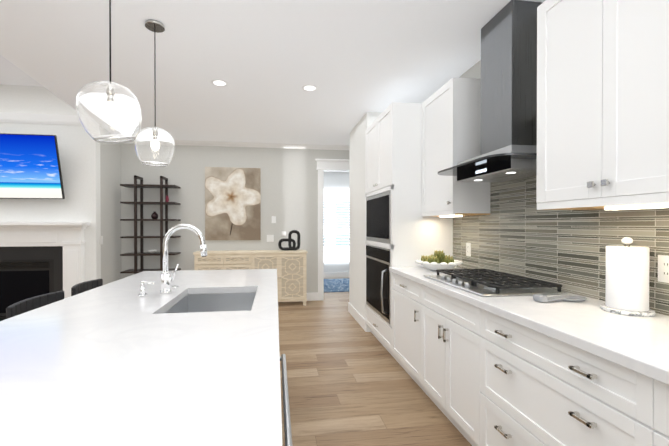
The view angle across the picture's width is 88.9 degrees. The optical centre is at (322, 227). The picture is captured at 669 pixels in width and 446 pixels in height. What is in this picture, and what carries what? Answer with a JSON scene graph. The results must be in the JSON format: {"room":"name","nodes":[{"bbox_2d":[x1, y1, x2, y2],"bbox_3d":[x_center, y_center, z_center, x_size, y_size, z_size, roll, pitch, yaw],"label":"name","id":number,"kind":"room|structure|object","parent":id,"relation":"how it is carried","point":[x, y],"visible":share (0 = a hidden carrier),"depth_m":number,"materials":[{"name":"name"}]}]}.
{"room":"kitchen","nodes":[
{"label":"kitchen","id":0,"kind":"room"},
{"bbox_2d":[0,54,43,86],"bbox_3d":[-4.124,-1.933,0.330,7.300,0.100,8.670,0,0,-8],"label":"ceiling","id":1,"kind":"structure","parent":0,"point":[11,73],"depth_m":4.32,"materials":[{"name":"paint"}]},
{"bbox_2d":[0,84,100,281],"bbox_3d":[-5.692,-0.309,4.438,5.120,3.200,0.120,0,0,-8],"label":"wall","id":2,"kind":"structure","parent":0,"point":[79,150],"depth_m":4.67,"materials":[{"name":"paint"}]},
{"bbox_2d":[0,246,62,320],"bbox_3d":[-4.205,0.776,4.571,1.376,1.028,0.035,0,0,-8],"label":"fireplace","id":3,"kind":"object","parent":2,"relation":"attached to","point":[29,272],"visible":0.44,"depth_m":4.59,"materials":[{"name":"grey stone"}]},
{"bbox_2d":[0,133,64,198],"bbox_3d":[-4.188,-0.782,4.435,1.450,0.818,0.290,0,0,-8],"label":"wall-mounted tv","id":4,"kind":"object","parent":2,"relation":"attached to","point":[30,166],"visible":1,"depth_m":4.43,"materials":[{"name":"black"}]},
{"bbox_2d":[0,112,82,125],"bbox_3d":[-5.682,-1.463,4.357,5.120,0.130,0.030,0,0,-8],"label":"crown molding","id":5,"kind":"structure","parent":2,"relation":"attached to","point":[31,118],"depth_m":4.61,"materials":[{"name":"white wood"}]},
{"bbox_2d":[0,222,89,298],"bbox_3d":[-4.194,0.611,4.488,2.000,1.360,0.200,0,0,-8],"label":"fireplace mantel","id":6,"kind":"object","parent":2,"relation":"attached to","point":[68,237],"visible":0.71,"depth_m":4.59,"materials":[{"name":"white wood"}]},
{"bbox_2d":[100,143,121,284],"bbox_3d":[-3.279,-0.314,5.237,0.120,3.200,0.800,0,0,-8],"label":"wall","id":7,"kind":"structure","parent":0,"point":[110,186],"depth_m":5.14,"materials":[{"name":"grey paint"}]},
{"bbox_2d":[121,143,348,292],"bbox_3d":[0.232,-0.074,6.059,7.060,2.710,0.140,0,0,-8],"label":"wall","id":8,"kind":"structure","parent":0,"point":[289,189],"depth_m":5.70,"materials":[{"name":"grey paint"}]},
{"bbox_2d":[205,167,260,240],"bbox_3d":[-1.506,-0.388,5.727,0.913,1.223,0.034,0,0,-8],"label":"floral painting","id":9,"kind":"object","parent":8,"relation":"attached to","point":[232,203],"visible":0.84,"depth_m":5.71,"materials":[{"name":"beige fabric"}]},
{"bbox_2d":[125,140,348,149],"bbox_3d":[-0.884,-1.390,5.795,4.780,0.075,0.060,0,0,-8],"label":"crown molding","id":10,"kind":"structure","parent":8,"relation":"attached to","point":[177,142],"depth_m":5.76,"materials":[{"name":"white wood"}]},
{"bbox_2d":[267,235,273,241],"bbox_3d":[-0.897,0.193,5.827,0.120,0.120,0.008,0,0,-8],"label":"switch plate","id":11,"kind":"object","parent":8,"relation":"attached to","point":[270,238],"visible":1,"depth_m":5.83,"materials":[{"name":"white plastic"}]},
{"bbox_2d":[307,292,317,300],"bbox_3d":[-1.617,1.216,5.346,3.200,0.140,0.780,0,0,-8],"label":"baseboard","id":12,"kind":"structure","parent":8,"relation":"attached to","point":[312,296],"depth_m":5.92,"materials":[{"name":"white"}]},
{"bbox_2d":[315,159,348,300],"bbox_3d":[0.488,0.049,6.070,1.270,2.465,0.190,0,0,-8],"label":"door frame","id":13,"kind":"structure","parent":8,"relation":"attached to","point":[336,165],"depth_m":5.93,"materials":[{"name":"white wood"}]},
{"bbox_2d":[0,0,545,144],"bbox_3d":[0.745,-1.459,2.790,7.180,0.100,12.200,0,0,-8],"label":"ceiling","id":14,"kind":"structure","parent":0,"point":[354,61],"depth_m":2.80,"materials":[{"name":"paint"}]},
{"bbox_2d":[76,0,141,142],"bbox_3d":[-0.969,-0.892,1.550,0.254,1.014,0.254,0,0,-8],"label":"pendant light","id":15,"kind":"object","parent":14,"relation":"hanging from","point":[108,111],"visible":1,"depth_m":1.47,"materials":[{"name":"clear glass"}]},
{"bbox_2d":[134,19,174,166],"bbox_3d":[-1.165,-0.918,2.367,0.254,0.973,0.254,0,0,-8],"label":"pendant light","id":16,"kind":"object","parent":14,"relation":"hanging from","point":[155,146],"visible":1,"depth_m":2.29,"materials":[{"name":"clear glass"}]},
{"bbox_2d":[211,79,227,86],"bbox_3d":[-1.010,-1.410,3.334,0.168,0.004,0.168,0,0,-8],"label":"recessed light","id":17,"kind":"object","parent":14,"relation":"in","point":[220,83],"visible":1,"depth_m":3.32,"materials":[{"name":"white plastic"}]},
{"bbox_2d":[302,84,317,90],"bbox_3d":[-0.131,-1.410,3.456,0.168,0.004,0.168,0,0,-8],"label":"recessed light","id":18,"kind":"object","parent":14,"relation":"in","point":[309,87],"visible":1,"depth_m":3.44,"materials":[{"name":"white plastic"}]},
{"bbox_2d":[324,171,348,271],"bbox_3d":[0.973,-0.090,8.646,4.880,2.710,0.120,0,0,-8],"label":"wall","id":19,"kind":"structure","parent":0,"point":[336,181],"depth_m":8.50,"materials":[{"name":"paint"}]},
{"bbox_2d":[324,200,348,247],"bbox_3d":[0.232,-0.080,8.601,1.400,1.570,0.001,0,0,-8],"label":"window","id":20,"kind":"structure","parent":19,"relation":"in","point":[343,201],"depth_m":8.63,"materials":[{"name":"white glass"}]},
{"bbox_2d":[324,192,348,255],"bbox_3d":[0.245,-0.079,8.509,1.200,1.570,0.150,0,0,-8],"label":"window shutters","id":21,"kind":"object","parent":20,"relation":"attached to","point":[330,198],"visible":0.5,"depth_m":8.48,"materials":[{"name":"white"}]},
{"bbox_2d":[324,272,348,277],"bbox_3d":[0.983,1.195,8.586,4.880,0.140,0.016,0,0,-8],"label":"baseboard","id":22,"kind":"structure","parent":19,"relation":"attached to","point":[336,274],"depth_m":8.49,"materials":[{"name":"white wood"}]},
{"bbox_2d":[349,112,381,331],"bbox_3d":[0.770,-0.066,4.723,0.600,2.710,0.995,0,0,-8],"label":"wall","id":23,"kind":"structure","parent":0,"point":[357,216],"depth_m":4.66,"materials":[{"name":"paint"}]},
{"bbox_2d":[348,302,366,331],"bbox_3d":[0.464,1.220,4.697,0.016,0.140,1.011,0,0,-8],"label":"baseboard","id":24,"kind":"structure","parent":23,"relation":"attached to","point":[356,315],"depth_m":4.60,"materials":[{"name":"white"}]},
{"bbox_2d":[278,278,471,445],"bbox_3d":[-1.841,1.353,2.449,12.400,0.100,12.200,0,0,-8],"label":"floor","id":25,"kind":"structure","parent":0,"point":[351,381],"depth_m":2.73,"materials":[{"name":"brown wood"}]},
{"bbox_2d":[6,291,63,318],"bbox_3d":[-1.630,0.878,2.192,0.477,0.856,0.544,0,0,-8],"label":"counter stool","id":26,"kind":"object","parent":25,"relation":"on","point":[24,306],"visible":0.15,"depth_m":2.16,"materials":[{"name":"grey fabric"}]},
{"bbox_2d":[71,279,102,295],"bbox_3d":[-1.710,0.875,2.767,0.476,0.856,0.464,0,0,-8],"label":"counter stool","id":27,"kind":"object","parent":25,"relation":"on","point":[79,288],"visible":0.19,"depth_m":2.76,"materials":[{"name":"grey fabric"}]},
{"bbox_2d":[120,175,180,273],"bbox_3d":[-2.716,0.245,5.405,0.800,2.080,0.310,0,0,-8],"label":"bookshelf","id":28,"kind":"object","parent":25,"relation":"on","point":[141,203],"visible":0.71,"depth_m":5.29,"materials":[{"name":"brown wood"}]},
{"bbox_2d":[151,212,157,218],"bbox_3d":[-2.666,-0.185,5.404,0.104,0.120,0.104,0,0,-8],"label":"vase","id":29,"kind":"object","parent":28,"relation":"on","point":[154,215],"visible":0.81,"depth_m":5.37,"materials":[{"name":"black ceramic"}]},
{"bbox_2d":[193,250,307,305],"bbox_3d":[-1.157,0.839,5.594,1.790,0.890,0.371,0,0,-8],"label":"sideboard","id":30,"kind":"object","parent":25,"relation":"on","point":[290,266],"visible":0.42,"depth_m":5.49,"materials":[{"name":"beige wood"}]},
{"bbox_2d":[278,230,299,249],"bbox_3d":[-0.557,0.220,5.689,0.364,0.339,0.052,0,0,-8],"label":"figurine","id":31,"kind":"object","parent":30,"relation":"on","point":[290,240],"visible":1,"depth_m":5.68,"materials":[{"name":"black"}]},
{"bbox_2d":[324,278,348,291],"bbox_3d":[0.757,1.265,7.554,2.450,0.011,1.600,0,0,-8],"label":"rug","id":32,"kind":"object","parent":25,"relation":"on","point":[337,285],"visible":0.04,"depth_m":7.35,"materials":[{"name":"blue fabric"}]},
{"bbox_2d":[392,273,415,381],"bbox_3d":[1.010,0.861,2.918,0.618,0.880,0.704,0,0,-8],"label":"base cabinet","id":33,"kind":"object","parent":25,"relation":"on","point":[404,289],"depth_m":2.93,"materials":[{"name":"white wood"}]},
{"bbox_2d":[365,102,452,362],"bbox_3d":[0.880,0.055,3.742,0.648,2.480,0.970,0,0,-8],"label":"tall cabinet","id":34,"kind":"object","parent":25,"relation":"on","point":[393,147],"visible":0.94,"depth_m":3.25,"materials":[{"name":"white wood"}]},
{"bbox_2d":[366,245,389,323],"bbox_3d":[0.561,0.576,3.701,0.096,0.720,0.870,0,0,-8],"label":"wall oven","id":35,"kind":"object","parent":34,"relation":"in","point":[377,281],"visible":0.98,"depth_m":3.62,"materials":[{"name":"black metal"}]},
{"bbox_2d":[366,190,390,242],"bbox_3d":[0.595,-0.099,3.701,0.027,0.510,0.870,0,0,-8],"label":"built-in microwave","id":36,"kind":"object","parent":34,"relation":"in","point":[378,209],"visible":0.85,"depth_m":3.62,"materials":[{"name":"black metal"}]},
{"bbox_2d":[416,282,467,440],"bbox_3d":[1.098,0.865,2.282,0.618,0.880,0.807,0,0,-8],"label":"base cabinet","id":37,"kind":"object","parent":25,"relation":"on","point":[441,318],"depth_m":2.24,"materials":[{"name":"white wood"}]},
{"bbox_2d":[468,304,643,445],"bbox_3d":[1.212,0.870,1.461,0.618,0.880,0.962,0,0,-8],"label":"base cabinet","id":38,"kind":"object","parent":25,"relation":"on","point":[480,377],"depth_m":1.42,"materials":[{"name":"white wood"}]},
{"bbox_2d":[389,267,668,384],"bbox_3d":[1.272,0.413,0.920,0.648,0.040,4.728,0,0,-8],"label":"countertop","id":39,"kind":"structure","parent":38,"relation":"on","point":[640,345],"depth_m":1.38,"materials":[{"name":"white stone"}]},
{"bbox_2d":[415,250,462,270],"bbox_3d":[1.020,0.291,3.001,0.399,0.176,0.393,0,0,-8],"label":"bowl","id":40,"kind":"object","parent":39,"relation":"on","point":[439,259],"visible":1,"depth_m":2.92,"materials":[{"name":"white ceramic"}]},
{"bbox_2d":[424,269,567,296],"bbox_3d":[1.093,0.356,2.289,0.530,0.054,0.760,0,0,-8],"label":"gas cooktop","id":41,"kind":"object","parent":39,"relation":"in","point":[483,283],"visible":1,"depth_m":2.10,"materials":[{"name":"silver metal"}]},
{"bbox_2d":[533,294,586,301],"bbox_3d":[1.243,0.368,1.780,0.282,0.036,0.102,0,0,-8],"label":"spoon rest","id":42,"kind":"object","parent":39,"relation":"on","point":[540,298],"visible":0.98,"depth_m":1.76,"materials":[{"name":"grey ceramic"}]},
{"bbox_2d":[600,237,654,316],"bbox_3d":[1.396,0.217,1.563,0.190,0.342,0.190,0,0,-8],"label":"paper towel holder","id":43,"kind":"object","parent":39,"relation":"on","point":[627,278],"visible":1,"depth_m":1.51,"materials":[{"name":"white paper"}]},
{"bbox_2d":[644,375,668,445],"bbox_3d":[1.335,0.876,0.577,0.618,0.880,0.936,0,0,-8],"label":"base cabinet","id":44,"kind":"object","parent":25,"relation":"on","point":[656,393],"depth_m":0.99,"materials":[{"name":"white wood"}]},
{"bbox_3d":[-0.495,0.874,0.901,0.760,0.879,4.270,0,0,-8],"label":"cabinet","id":45,"kind":"object","parent":25,"relation":"on","visible":0},
{"bbox_2d":[0,269,281,445],"bbox_3d":[-0.683,0.413,0.862,1.140,0.040,4.350,0,0,-8],"label":"countertop","id":46,"kind":"structure","parent":45,"relation":"on","point":[120,362],"depth_m":0.95,"materials":[{"name":"white stone"}]},
{"bbox_2d":[138,281,154,296],"bbox_3d":[-0.986,0.344,1.905,0.083,0.085,0.044,0,0,-8],"label":"soap dispenser","id":47,"kind":"object","parent":46,"relation":"on","point":[142,292],"visible":1,"depth_m":1.90,"materials":[{"name":"silver metal"}]},
{"bbox_2d":[160,224,206,293],"bbox_3d":[-0.818,0.183,2.008,0.267,0.405,0.060,0,0,-8],"label":"kitchen faucet","id":48,"kind":"object","parent":46,"relation":"on","point":[166,280],"visible":1,"depth_m":1.99,"materials":[{"name":"silver metal"}]},
{"bbox_2d":[165,293,255,312],"bbox_3d":[-0.593,0.523,1.872,0.443,0.188,0.643,0,0,-8],"label":"undermount sink","id":49,"kind":"object","parent":46,"relation":"in","point":[191,303],"visible":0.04,"depth_m":2.18,"materials":[{"name":"silver metal"}]},
{"bbox_2d":[280,354,291,445],"bbox_3d":[-0.445,0.874,1.100,0.665,0.876,0.692,0,0,-8],"label":"dishwasher","id":50,"kind":"object","parent":45,"relation":"in","point":[287,428],"visible":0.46,"depth_m":1.04,"materials":[{"name":"silver metal"}]},
{"bbox_2d":[459,60,658,313],"bbox_3d":[1.643,-0.043,1.056,0.120,2.710,8.500,0,0,-8],"label":"wall","id":51,"kind":"structure","parent":0,"point":[473,71],"depth_m":2.96,"materials":[{"name":"grey paint"}]},
{"bbox_2d":[421,77,489,217],"bbox_3d":[1.133,-0.632,2.987,0.354,1.096,0.582,0,0,-8],"label":"upper cabinet","id":52,"kind":"object","parent":51,"relation":"attached to","point":[451,122],"visible":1,"depth_m":2.72,"materials":[{"name":"white wood"}]},
{"bbox_2d":[438,0,541,182],"bbox_3d":[1.144,-0.868,2.259,0.514,1.072,0.790,0,0,-8],"label":"range hood","id":53,"kind":"object","parent":51,"relation":"attached to","point":[509,91],"visible":0.92,"depth_m":2.12,"materials":[{"name":"silver metal"}]},
{"bbox_2d":[453,176,668,315],"bbox_3d":[1.589,-0.173,0.961,0.007,1.129,4.728,0,0,-8],"label":"backsplash","id":54,"kind":"structure","parent":51,"relation":"attached to","point":[516,232],"depth_m":2.09,"materials":[{"name":"tile"}]},
{"bbox_2d":[466,243,470,256],"bbox_3d":[1.295,0.200,3.028,0.008,0.120,0.072,0,0,-8],"label":"outlet","id":55,"kind":"object","parent":54,"relation":"attached to","point":[468,249],"visible":1,"depth_m":3.02,"materials":[{"name":"white plastic"}]},
{"bbox_2d":[658,255,668,282],"bbox_3d":[1.508,0.184,1.493,0.008,0.120,0.072,0,0,-8],"label":"outlet","id":56,"kind":"object","parent":54,"relation":"attached to","point":[663,268],"visible":1,"depth_m":1.50,"materials":[{"name":"white plastic"}]},
{"bbox_2d":[536,0,668,209],"bbox_3d":[1.342,-0.623,1.475,0.354,1.096,0.740,0,0,-8],"label":"upper cabinet","id":57,"kind":"object","parent":51,"relation":"attached to","point":[602,104],"visible":1,"depth_m":1.45,"materials":[{"name":"white wood"}]}
]}

